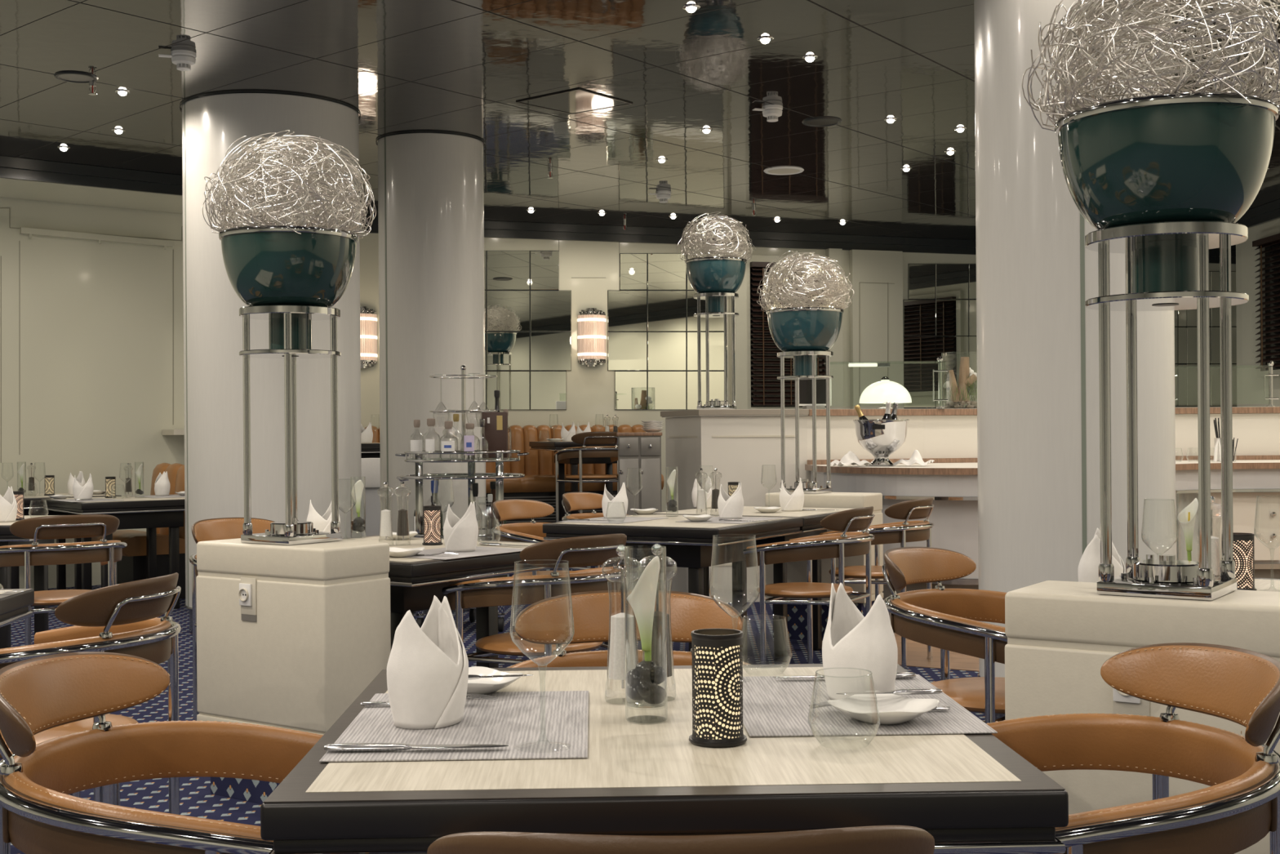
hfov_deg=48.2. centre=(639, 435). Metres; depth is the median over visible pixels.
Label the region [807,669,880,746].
water tumbler
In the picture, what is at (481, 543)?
table knife
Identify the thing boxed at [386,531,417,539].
bread plate
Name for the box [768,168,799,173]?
grille
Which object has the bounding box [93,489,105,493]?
bread plate
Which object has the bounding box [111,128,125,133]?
recessed light
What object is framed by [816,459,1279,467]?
countertop
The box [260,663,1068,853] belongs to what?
dining table
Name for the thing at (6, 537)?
dining table
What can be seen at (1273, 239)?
blind
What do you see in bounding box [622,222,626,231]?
sprinkler
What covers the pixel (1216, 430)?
holder
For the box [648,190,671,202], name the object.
smoke detector
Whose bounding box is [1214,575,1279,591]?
dining table
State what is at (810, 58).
recessed light
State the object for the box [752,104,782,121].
smoke detector
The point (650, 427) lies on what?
bread plate
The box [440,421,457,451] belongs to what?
bottle
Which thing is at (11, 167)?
ceiling beam
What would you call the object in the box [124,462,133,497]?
pepper mill
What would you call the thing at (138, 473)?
calla lily
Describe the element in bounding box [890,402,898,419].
champagne bottle
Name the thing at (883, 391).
dome lamp
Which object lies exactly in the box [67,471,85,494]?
folded napkin
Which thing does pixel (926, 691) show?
table knife
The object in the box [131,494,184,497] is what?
placemat
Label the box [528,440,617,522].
dining table
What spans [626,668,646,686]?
pebble
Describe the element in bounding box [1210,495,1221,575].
salt mill
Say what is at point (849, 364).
lamp
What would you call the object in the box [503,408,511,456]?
bottle
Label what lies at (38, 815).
dining chair
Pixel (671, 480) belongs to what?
calla lily
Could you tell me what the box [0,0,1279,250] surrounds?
ceiling
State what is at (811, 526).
dining table
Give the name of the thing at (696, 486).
folded napkin
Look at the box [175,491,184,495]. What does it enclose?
bread plate
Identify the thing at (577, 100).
access hatch
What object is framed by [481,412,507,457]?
box
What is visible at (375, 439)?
banquette
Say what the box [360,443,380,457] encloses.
dining table
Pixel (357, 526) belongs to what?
pebble
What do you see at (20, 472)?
calla lily
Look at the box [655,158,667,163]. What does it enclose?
recessed light
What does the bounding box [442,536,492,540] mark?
shelf
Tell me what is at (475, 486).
bottle
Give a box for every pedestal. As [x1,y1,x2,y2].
[195,537,391,804]
[361,457,380,536]
[764,492,883,640]
[1004,580,1279,853]
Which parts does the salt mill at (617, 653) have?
knob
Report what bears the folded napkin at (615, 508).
on the placemat at (628, 519)
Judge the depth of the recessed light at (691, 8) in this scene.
6.53 m
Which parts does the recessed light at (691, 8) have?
bulb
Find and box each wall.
[0,196,184,589]
[359,232,1235,511]
[1235,243,1242,406]
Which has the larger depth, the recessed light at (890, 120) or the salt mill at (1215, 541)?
the recessed light at (890, 120)
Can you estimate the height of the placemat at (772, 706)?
0.002 m
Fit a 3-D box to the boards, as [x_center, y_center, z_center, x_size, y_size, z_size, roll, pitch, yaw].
[3.383,1.112,8.350,4.850,0.004,6.300,0,0,0]
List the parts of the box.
gold plate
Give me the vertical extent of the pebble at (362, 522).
0.027 m
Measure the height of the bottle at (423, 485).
0.331 m
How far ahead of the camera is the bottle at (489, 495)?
8.41 m
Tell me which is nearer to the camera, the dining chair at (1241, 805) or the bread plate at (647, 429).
the dining chair at (1241, 805)
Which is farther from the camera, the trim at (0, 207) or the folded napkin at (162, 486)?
the trim at (0, 207)
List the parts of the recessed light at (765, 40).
bulb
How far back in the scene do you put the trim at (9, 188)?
10.72 m
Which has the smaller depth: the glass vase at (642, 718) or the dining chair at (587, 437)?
the glass vase at (642, 718)
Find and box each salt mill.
[377,481,394,546]
[601,545,642,704]
[604,414,609,431]
[694,468,707,511]
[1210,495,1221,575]
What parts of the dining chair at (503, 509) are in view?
leg, hoop rail, backrest, leg, seat, leg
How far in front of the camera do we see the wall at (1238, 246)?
13.06 m
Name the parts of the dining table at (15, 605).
rail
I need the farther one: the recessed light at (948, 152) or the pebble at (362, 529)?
the recessed light at (948, 152)
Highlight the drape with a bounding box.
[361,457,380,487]
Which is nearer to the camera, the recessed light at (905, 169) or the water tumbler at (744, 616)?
the water tumbler at (744, 616)
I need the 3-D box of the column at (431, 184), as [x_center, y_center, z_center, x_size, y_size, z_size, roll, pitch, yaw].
[-1.383,-0.400,9.530,0.721,3.098,0.721,0,0,0]
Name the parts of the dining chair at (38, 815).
leg, backrest, leg, hoop rail, leg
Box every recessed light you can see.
[57,146,70,151]
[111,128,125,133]
[114,89,130,96]
[597,212,606,215]
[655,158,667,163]
[668,215,677,218]
[682,4,700,13]
[700,128,712,133]
[756,35,773,44]
[773,218,782,222]
[801,54,817,62]
[884,117,897,123]
[900,167,911,171]
[944,150,956,155]
[953,127,966,132]
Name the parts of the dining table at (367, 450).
rail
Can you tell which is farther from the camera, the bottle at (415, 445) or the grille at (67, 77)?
the bottle at (415, 445)
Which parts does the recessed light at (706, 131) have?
bulb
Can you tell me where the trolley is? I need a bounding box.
[395,364,528,631]
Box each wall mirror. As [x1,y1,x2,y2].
[484,250,571,409]
[607,253,724,409]
[848,249,903,408]
[903,263,977,408]
[1174,271,1236,406]
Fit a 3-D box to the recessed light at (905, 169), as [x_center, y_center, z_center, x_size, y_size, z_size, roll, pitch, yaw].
[1.971,-1.962,10.579,0.084,0.024,0.084,0,0,0]
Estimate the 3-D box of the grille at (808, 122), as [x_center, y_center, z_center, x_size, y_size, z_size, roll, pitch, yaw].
[1.142,-1.965,8.971,0.200,0.001,0.200,0,0,0]
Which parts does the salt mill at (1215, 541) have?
knob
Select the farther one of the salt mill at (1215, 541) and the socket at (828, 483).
the socket at (828, 483)
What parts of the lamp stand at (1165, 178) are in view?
knob, knob, knob, lamp shade, plate, knob, knob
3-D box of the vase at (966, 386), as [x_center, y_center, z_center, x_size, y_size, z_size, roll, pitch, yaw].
[2.325,-0.392,10.320,0.290,0.407,0.290,0,0,-11]
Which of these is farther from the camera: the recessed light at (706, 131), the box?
the recessed light at (706, 131)
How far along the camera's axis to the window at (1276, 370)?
12.46 m
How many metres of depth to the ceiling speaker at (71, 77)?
7.72 m
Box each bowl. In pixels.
[510,563,574,666]
[853,419,909,466]
[1253,496,1278,549]
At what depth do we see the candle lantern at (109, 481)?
9.72 m
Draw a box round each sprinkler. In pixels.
[88,80,97,95]
[546,167,553,178]
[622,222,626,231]
[751,206,755,216]
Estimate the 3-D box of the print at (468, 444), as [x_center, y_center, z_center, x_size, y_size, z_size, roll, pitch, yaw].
[-0.981,0.056,8.204,0.031,0.028,0.002,0,0,0]
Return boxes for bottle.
[409,419,424,457]
[413,484,424,537]
[422,417,440,457]
[431,480,442,537]
[431,495,436,505]
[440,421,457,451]
[449,413,462,457]
[460,422,479,458]
[472,482,482,538]
[476,418,488,457]
[478,496,491,540]
[484,493,493,540]
[486,481,496,538]
[493,390,500,412]
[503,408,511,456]
[854,404,867,419]
[881,401,892,419]
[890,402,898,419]
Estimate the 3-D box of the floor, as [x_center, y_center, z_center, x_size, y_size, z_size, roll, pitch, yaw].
[0.059,1.190,5.950,14.100,0.100,20.100,0,0,0]
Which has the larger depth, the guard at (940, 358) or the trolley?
the guard at (940, 358)
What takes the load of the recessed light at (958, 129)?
in the ceiling
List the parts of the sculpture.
lamp shade, plate, knob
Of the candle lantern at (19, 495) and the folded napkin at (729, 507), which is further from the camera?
the candle lantern at (19, 495)
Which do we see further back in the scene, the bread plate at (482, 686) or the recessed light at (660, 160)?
the recessed light at (660, 160)
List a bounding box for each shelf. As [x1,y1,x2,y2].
[162,429,184,435]
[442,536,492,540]
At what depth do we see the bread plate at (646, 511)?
7.19 m
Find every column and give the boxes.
[179,91,361,633]
[375,131,486,613]
[973,0,1176,719]
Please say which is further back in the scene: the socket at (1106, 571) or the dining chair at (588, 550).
the dining chair at (588, 550)
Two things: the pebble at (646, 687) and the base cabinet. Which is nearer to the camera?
the pebble at (646, 687)
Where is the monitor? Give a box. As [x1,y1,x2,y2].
[798,378,831,408]
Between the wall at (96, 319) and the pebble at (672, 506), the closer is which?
the pebble at (672, 506)
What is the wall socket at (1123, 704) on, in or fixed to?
attached to the pedestal at (1060, 635)
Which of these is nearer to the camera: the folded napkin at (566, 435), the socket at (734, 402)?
the socket at (734, 402)
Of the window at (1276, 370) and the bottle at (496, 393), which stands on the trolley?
the bottle at (496, 393)
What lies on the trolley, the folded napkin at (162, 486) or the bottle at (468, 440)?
the bottle at (468, 440)
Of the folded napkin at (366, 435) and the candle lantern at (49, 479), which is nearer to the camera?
the candle lantern at (49, 479)
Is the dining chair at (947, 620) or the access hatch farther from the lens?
the access hatch
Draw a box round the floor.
[0,566,985,853]
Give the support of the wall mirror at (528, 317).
attached to the wall at (590, 390)
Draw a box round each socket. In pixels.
[238,577,257,622]
[242,522,252,534]
[284,524,293,537]
[330,521,340,533]
[697,400,702,405]
[724,400,728,405]
[731,400,736,405]
[812,482,817,488]
[826,481,831,488]
[1098,563,1114,582]
[1112,688,1149,715]
[1125,556,1140,573]
[1196,567,1213,586]
[1219,560,1235,578]
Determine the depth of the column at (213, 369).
8.17 m
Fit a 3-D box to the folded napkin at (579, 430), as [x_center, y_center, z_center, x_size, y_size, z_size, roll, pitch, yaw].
[-0.490,-0.034,12.399,0.128,0.170,0.105,0,0,21]
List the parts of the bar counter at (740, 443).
panel moulding, panel moulding, panel moulding, panel, door, knob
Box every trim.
[0,177,182,213]
[0,207,182,462]
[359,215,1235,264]
[558,240,894,377]
[728,244,747,408]
[825,248,843,408]
[1235,199,1279,227]
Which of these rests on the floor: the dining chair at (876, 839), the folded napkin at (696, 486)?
the dining chair at (876, 839)
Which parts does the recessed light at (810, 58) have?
bulb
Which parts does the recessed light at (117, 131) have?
bulb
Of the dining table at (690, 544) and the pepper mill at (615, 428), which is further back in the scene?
the pepper mill at (615, 428)
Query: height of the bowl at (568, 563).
0.132 m
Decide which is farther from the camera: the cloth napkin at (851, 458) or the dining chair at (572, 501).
the cloth napkin at (851, 458)
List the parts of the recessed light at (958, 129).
bulb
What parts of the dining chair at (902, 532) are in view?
leg, seat, seat rail, hoop rail, leg, leg, backrest, leg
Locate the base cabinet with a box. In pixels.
[617,431,662,590]
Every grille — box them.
[58,74,93,81]
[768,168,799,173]
[805,119,837,125]
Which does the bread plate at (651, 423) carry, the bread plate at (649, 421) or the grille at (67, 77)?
the bread plate at (649, 421)
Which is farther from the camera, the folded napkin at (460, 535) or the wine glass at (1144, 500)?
the folded napkin at (460, 535)
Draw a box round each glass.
[510,560,574,739]
[709,535,759,626]
[1141,499,1177,553]
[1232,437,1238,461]
[1253,496,1278,585]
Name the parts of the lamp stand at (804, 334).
lamp shade, plate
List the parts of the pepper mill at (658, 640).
knob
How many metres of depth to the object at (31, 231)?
11.13 m
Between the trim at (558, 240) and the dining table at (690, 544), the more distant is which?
the trim at (558, 240)
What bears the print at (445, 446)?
attached to the bottle at (446, 446)
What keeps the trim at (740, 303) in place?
attached to the wall at (590, 390)
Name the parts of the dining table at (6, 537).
leg, rail, leg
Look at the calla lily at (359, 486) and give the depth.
5.68 m
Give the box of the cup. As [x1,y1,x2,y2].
[1213,437,1221,461]
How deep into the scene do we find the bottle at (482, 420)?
8.33 m
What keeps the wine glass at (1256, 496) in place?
on the dining table at (1260, 584)
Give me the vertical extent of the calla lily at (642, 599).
0.203 m
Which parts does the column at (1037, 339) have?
skirting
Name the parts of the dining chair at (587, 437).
leg, leg, hoop rail, seat rail, seat, backrest, leg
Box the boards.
[821,632,978,671]
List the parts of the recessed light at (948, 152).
bulb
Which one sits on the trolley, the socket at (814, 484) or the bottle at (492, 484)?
the bottle at (492, 484)
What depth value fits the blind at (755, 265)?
13.79 m
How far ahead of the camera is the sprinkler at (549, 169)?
10.45 m
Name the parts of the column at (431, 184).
skirting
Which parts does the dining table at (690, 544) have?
leg, leg, rail, leg, leg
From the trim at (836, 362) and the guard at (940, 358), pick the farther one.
the trim at (836, 362)
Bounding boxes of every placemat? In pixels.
[50,497,122,502]
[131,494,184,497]
[319,690,588,762]
[389,546,524,559]
[560,516,668,523]
[677,516,782,524]
[739,674,997,737]
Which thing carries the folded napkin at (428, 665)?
on the placemat at (516, 720)
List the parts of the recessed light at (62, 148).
bulb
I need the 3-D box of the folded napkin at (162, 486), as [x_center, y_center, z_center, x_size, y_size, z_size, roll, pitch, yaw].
[-3.328,0.335,9.958,0.105,0.170,0.128,0,0,-19]
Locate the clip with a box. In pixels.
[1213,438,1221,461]
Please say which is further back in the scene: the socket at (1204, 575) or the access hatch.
the access hatch
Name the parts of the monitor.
glass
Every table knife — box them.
[0,591,22,592]
[75,498,105,500]
[324,742,508,751]
[467,674,533,679]
[479,542,528,546]
[566,519,590,520]
[719,519,757,520]
[772,671,915,678]
[802,508,833,510]
[835,688,942,694]
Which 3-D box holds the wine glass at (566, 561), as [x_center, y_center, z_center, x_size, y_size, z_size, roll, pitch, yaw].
[-0.124,0.279,1.823,0.082,0.236,0.082,0,0,0]
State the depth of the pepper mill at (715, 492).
7.01 m
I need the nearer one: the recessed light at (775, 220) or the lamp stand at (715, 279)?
the lamp stand at (715, 279)
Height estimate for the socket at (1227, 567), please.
0.036 m
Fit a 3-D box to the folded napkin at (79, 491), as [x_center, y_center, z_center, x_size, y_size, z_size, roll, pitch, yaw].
[-3.685,0.338,9.460,0.129,0.170,0.103,0,0,-20]
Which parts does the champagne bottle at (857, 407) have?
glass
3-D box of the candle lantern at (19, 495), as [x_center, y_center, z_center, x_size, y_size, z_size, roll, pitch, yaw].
[-3.101,0.351,7.114,0.076,0.142,0.076,0,0,6]
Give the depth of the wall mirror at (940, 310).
14.45 m
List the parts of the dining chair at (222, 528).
hoop rail, leg, backrest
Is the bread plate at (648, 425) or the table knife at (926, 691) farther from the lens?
the bread plate at (648, 425)
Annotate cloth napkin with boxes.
[830,450,871,466]
[892,449,934,466]
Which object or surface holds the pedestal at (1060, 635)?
on the floor
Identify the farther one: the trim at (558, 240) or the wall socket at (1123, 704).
the trim at (558, 240)
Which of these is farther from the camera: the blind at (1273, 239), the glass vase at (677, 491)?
the blind at (1273, 239)
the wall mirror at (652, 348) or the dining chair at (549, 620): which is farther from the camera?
the wall mirror at (652, 348)
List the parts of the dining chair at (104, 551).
leg, seat rail, seat, hoop rail, backrest, leg, leg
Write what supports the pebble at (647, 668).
in the glass vase at (642, 718)
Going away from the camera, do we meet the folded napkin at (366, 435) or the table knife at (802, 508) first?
the table knife at (802, 508)
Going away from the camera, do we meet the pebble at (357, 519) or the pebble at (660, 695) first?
the pebble at (660, 695)
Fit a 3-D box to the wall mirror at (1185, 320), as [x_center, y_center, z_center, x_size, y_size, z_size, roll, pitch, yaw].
[5.929,-1.047,15.396,1.333,1.473,0.006,0,0,-18]
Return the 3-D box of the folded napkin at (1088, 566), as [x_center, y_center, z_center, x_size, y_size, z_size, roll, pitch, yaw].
[1.081,0.305,3.351,0.128,0.170,0.105,0,0,-44]
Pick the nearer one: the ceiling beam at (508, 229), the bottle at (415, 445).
the bottle at (415, 445)
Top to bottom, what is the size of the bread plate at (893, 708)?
0.026 m
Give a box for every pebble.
[351,520,357,525]
[353,522,361,528]
[354,516,361,522]
[356,525,364,532]
[358,518,364,524]
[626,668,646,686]
[626,684,644,701]
[635,660,656,677]
[635,678,657,697]
[643,685,666,704]
[646,665,666,684]
[669,503,675,509]
[671,506,677,511]
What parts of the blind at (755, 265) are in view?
head rail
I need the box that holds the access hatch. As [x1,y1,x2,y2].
[515,88,632,114]
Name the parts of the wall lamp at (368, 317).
bulb, bulb, bulb, plate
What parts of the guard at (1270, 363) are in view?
post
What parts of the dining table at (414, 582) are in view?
leg, rail, leg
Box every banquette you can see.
[91,462,185,599]
[364,426,379,443]
[485,424,664,524]
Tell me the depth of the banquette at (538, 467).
12.94 m
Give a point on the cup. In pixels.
(1215, 438)
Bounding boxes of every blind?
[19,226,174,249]
[750,261,826,404]
[1252,233,1279,368]
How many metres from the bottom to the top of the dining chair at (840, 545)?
0.820 m
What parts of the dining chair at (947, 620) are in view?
leg, backrest, leg, hoop rail, seat, leg, seat rail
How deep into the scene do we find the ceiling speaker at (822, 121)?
8.97 m
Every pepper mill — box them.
[27,462,35,495]
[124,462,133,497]
[394,481,410,545]
[613,414,617,431]
[636,543,677,702]
[709,467,719,515]
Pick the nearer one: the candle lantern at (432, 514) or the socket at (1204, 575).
the socket at (1204, 575)
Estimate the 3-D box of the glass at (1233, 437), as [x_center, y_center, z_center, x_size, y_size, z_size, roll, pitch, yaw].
[4.002,0.098,9.701,0.086,0.162,0.074,0,0,0]
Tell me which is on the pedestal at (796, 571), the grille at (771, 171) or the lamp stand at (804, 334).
the lamp stand at (804, 334)
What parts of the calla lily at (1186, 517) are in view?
stem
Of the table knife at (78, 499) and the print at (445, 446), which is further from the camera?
the table knife at (78, 499)
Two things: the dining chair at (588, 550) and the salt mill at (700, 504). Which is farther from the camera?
the salt mill at (700, 504)
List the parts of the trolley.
post, shelf rail, gallery rail, post, post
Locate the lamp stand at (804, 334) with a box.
[756,250,853,493]
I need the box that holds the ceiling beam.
[0,155,182,195]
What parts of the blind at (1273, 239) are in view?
ladder cord, head rail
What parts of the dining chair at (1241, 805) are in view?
leg, hoop rail, leg, backrest, leg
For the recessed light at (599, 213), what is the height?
0.024 m
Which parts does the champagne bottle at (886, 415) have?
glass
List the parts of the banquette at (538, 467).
backrest, seat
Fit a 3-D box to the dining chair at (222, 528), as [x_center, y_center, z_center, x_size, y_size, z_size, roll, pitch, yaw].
[-1.469,0.740,5.576,0.524,0.820,0.581,0,0,37]
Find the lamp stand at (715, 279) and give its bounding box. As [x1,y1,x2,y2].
[676,211,755,409]
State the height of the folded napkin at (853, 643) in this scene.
0.170 m
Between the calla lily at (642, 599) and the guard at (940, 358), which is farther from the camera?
the guard at (940, 358)
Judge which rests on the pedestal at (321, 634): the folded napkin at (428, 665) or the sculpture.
the sculpture
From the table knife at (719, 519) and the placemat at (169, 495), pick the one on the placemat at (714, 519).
the table knife at (719, 519)
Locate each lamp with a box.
[360,306,377,368]
[577,307,606,366]
[848,363,889,366]
[859,376,911,408]
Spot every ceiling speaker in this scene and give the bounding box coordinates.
[53,71,97,83]
[763,166,804,174]
[801,116,841,126]
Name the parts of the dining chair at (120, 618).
seat, leg, hoop rail, leg, backrest, leg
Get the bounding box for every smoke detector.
[158,49,196,71]
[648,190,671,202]
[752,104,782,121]
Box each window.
[746,254,827,408]
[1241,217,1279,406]
[1255,226,1279,377]
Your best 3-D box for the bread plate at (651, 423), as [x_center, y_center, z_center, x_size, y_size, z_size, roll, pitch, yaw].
[0.085,-0.072,9.620,0.136,0.026,0.136,0,0,-45]
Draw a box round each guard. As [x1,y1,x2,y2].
[933,355,947,408]
[1174,360,1279,406]
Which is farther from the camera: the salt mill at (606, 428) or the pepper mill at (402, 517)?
the salt mill at (606, 428)
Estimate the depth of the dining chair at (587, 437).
11.59 m
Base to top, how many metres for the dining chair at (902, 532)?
0.820 m
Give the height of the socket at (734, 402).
0.036 m
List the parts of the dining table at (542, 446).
rail, leg, leg, leg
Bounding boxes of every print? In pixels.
[444,444,451,448]
[466,442,471,447]
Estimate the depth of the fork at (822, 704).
2.03 m
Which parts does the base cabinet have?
drawer, door, drawer, door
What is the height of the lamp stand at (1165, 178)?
1.294 m
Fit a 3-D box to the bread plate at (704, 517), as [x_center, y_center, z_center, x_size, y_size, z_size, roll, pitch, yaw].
[0.267,0.381,6.562,0.136,0.026,0.136,0,0,-13]
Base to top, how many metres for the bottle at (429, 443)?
0.234 m
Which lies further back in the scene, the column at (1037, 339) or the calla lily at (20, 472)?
the calla lily at (20, 472)
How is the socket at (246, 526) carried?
attached to the sculpture
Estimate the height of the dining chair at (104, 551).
0.820 m
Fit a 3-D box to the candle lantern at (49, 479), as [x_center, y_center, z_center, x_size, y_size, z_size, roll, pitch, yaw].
[-4.233,0.359,10.250,0.076,0.142,0.076,0,0,-20]
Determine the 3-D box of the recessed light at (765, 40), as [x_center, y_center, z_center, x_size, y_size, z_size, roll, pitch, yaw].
[0.621,-1.952,7.084,0.084,0.024,0.084,0,0,0]
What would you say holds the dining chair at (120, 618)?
on the floor
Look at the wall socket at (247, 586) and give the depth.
4.42 m
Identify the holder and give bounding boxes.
[1213,417,1221,461]
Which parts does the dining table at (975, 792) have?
rail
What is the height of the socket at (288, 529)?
0.036 m
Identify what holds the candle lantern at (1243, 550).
on the dining table at (1260, 584)
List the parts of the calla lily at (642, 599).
stem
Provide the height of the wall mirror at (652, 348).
1.509 m
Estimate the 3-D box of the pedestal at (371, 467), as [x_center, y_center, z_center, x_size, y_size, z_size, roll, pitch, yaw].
[-2.070,0.664,11.020,0.500,0.979,0.500,0,0,0]
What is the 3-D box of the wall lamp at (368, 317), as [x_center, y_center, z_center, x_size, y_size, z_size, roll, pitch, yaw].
[-2.449,-0.866,12.625,0.274,0.546,0.137,0,0,-18]
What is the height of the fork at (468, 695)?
0.014 m
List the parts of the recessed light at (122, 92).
bulb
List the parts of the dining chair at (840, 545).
leg, seat, hoop rail, leg, seat rail, leg, backrest, leg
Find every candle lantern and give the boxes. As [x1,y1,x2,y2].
[13,491,25,519]
[44,475,55,495]
[104,476,116,497]
[422,505,442,545]
[688,628,746,747]
[727,481,740,496]
[1233,532,1257,590]
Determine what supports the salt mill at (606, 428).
on the dining table at (542, 446)
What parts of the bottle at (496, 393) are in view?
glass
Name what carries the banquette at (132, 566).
on the floor
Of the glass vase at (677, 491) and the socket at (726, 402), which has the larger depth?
the socket at (726, 402)
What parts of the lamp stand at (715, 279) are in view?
lamp shade, plate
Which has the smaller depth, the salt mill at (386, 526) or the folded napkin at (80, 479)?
the salt mill at (386, 526)
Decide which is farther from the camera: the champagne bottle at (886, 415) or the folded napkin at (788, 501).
the champagne bottle at (886, 415)
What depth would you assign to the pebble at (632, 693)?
2.00 m
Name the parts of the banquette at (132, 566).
seat, backrest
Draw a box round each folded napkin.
[0,486,17,521]
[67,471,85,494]
[72,473,93,499]
[154,471,169,495]
[306,499,340,532]
[360,422,373,443]
[386,595,468,728]
[443,501,478,551]
[560,421,575,441]
[576,422,591,434]
[601,482,627,518]
[691,476,713,507]
[717,482,743,518]
[779,477,804,511]
[822,582,897,699]
[1077,528,1124,582]
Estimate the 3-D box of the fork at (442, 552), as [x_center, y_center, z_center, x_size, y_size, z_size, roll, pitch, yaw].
[-0.699,0.396,4.764,0.200,0.014,0.024,0,0,17]
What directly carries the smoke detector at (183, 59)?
attached to the ceiling
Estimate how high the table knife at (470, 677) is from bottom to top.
0.008 m
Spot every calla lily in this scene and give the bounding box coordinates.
[17,463,24,488]
[135,463,142,488]
[351,480,364,516]
[626,555,660,661]
[666,469,675,499]
[1177,497,1198,560]
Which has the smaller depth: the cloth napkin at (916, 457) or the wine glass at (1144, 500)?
the wine glass at (1144, 500)
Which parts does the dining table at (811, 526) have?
leg, leg, rail, leg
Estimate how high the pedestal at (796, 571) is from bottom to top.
0.809 m
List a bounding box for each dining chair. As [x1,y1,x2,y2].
[0,514,127,645]
[0,572,181,814]
[0,651,337,853]
[189,517,274,720]
[426,825,934,853]
[441,533,629,664]
[491,499,603,667]
[506,590,751,667]
[553,431,618,522]
[561,492,644,649]
[742,506,875,664]
[817,497,933,669]
[881,546,1007,723]
[986,642,1279,853]
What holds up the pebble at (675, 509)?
in the glass vase at (677, 491)
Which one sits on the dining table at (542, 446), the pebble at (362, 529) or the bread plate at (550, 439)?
the bread plate at (550, 439)
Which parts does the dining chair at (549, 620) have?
backrest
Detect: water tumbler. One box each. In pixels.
[740,616,792,674]
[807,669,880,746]
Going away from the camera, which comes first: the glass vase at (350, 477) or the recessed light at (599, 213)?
the glass vase at (350, 477)
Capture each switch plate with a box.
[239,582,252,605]
[1112,688,1140,703]
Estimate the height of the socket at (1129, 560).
0.036 m
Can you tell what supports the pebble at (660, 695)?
in the glass vase at (642, 718)
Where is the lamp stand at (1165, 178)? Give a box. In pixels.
[1022,0,1279,600]
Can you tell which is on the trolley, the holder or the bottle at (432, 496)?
the bottle at (432, 496)
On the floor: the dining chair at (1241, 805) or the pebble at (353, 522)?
the dining chair at (1241, 805)
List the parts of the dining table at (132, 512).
leg, leg, rail, leg, leg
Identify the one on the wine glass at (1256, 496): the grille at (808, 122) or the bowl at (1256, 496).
the bowl at (1256, 496)
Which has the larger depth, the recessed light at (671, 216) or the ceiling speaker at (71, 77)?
the recessed light at (671, 216)
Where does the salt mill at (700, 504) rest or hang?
on the dining table at (690, 544)
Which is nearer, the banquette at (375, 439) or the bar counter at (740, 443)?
the bar counter at (740, 443)
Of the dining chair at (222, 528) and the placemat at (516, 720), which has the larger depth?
the dining chair at (222, 528)
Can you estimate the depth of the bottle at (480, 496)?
8.28 m
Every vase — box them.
[350,476,365,537]
[624,546,667,723]
[666,491,678,516]
[941,352,977,408]
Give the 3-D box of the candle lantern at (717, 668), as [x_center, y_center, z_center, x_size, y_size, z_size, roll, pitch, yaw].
[0.101,0.327,1.859,0.076,0.142,0.076,0,0,8]
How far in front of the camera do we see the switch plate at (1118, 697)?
2.82 m
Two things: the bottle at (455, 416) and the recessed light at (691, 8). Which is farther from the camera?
the bottle at (455, 416)
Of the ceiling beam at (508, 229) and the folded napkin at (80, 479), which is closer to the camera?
the folded napkin at (80, 479)
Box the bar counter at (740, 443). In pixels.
[660,406,1279,602]
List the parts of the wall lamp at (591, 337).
bulb, bulb, bulb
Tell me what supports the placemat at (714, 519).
on the dining table at (690, 544)
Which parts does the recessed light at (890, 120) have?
bulb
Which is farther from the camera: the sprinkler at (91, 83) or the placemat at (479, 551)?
the sprinkler at (91, 83)
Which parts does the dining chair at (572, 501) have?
hoop rail, backrest, seat rail, seat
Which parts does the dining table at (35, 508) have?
leg, rail, leg, leg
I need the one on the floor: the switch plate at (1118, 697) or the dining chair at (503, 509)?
the dining chair at (503, 509)
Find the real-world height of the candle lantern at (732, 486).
0.142 m
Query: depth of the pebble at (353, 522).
5.67 m
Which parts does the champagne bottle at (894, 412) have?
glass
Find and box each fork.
[360,693,497,706]
[414,551,457,555]
[808,701,950,710]
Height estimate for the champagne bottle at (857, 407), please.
0.262 m
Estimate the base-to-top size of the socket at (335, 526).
0.036 m
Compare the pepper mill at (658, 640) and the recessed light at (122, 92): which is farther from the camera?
the recessed light at (122, 92)
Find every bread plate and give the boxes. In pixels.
[48,494,71,498]
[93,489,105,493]
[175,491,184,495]
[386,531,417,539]
[389,546,424,557]
[466,666,523,694]
[546,438,563,441]
[630,507,657,514]
[640,420,663,423]
[640,426,662,429]
[641,422,662,425]
[641,424,663,426]
[641,428,663,431]
[682,514,713,521]
[753,506,782,512]
[827,690,939,724]
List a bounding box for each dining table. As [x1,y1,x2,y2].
[0,492,121,590]
[0,515,57,648]
[0,588,34,626]
[40,494,184,608]
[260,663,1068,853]
[342,535,553,667]
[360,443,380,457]
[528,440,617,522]
[542,514,803,662]
[651,506,857,662]
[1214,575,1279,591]
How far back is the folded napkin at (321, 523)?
5.45 m
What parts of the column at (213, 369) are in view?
skirting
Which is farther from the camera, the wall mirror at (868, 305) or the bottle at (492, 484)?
the wall mirror at (868, 305)
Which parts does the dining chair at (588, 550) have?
leg, hoop rail, seat rail, seat, leg, backrest, leg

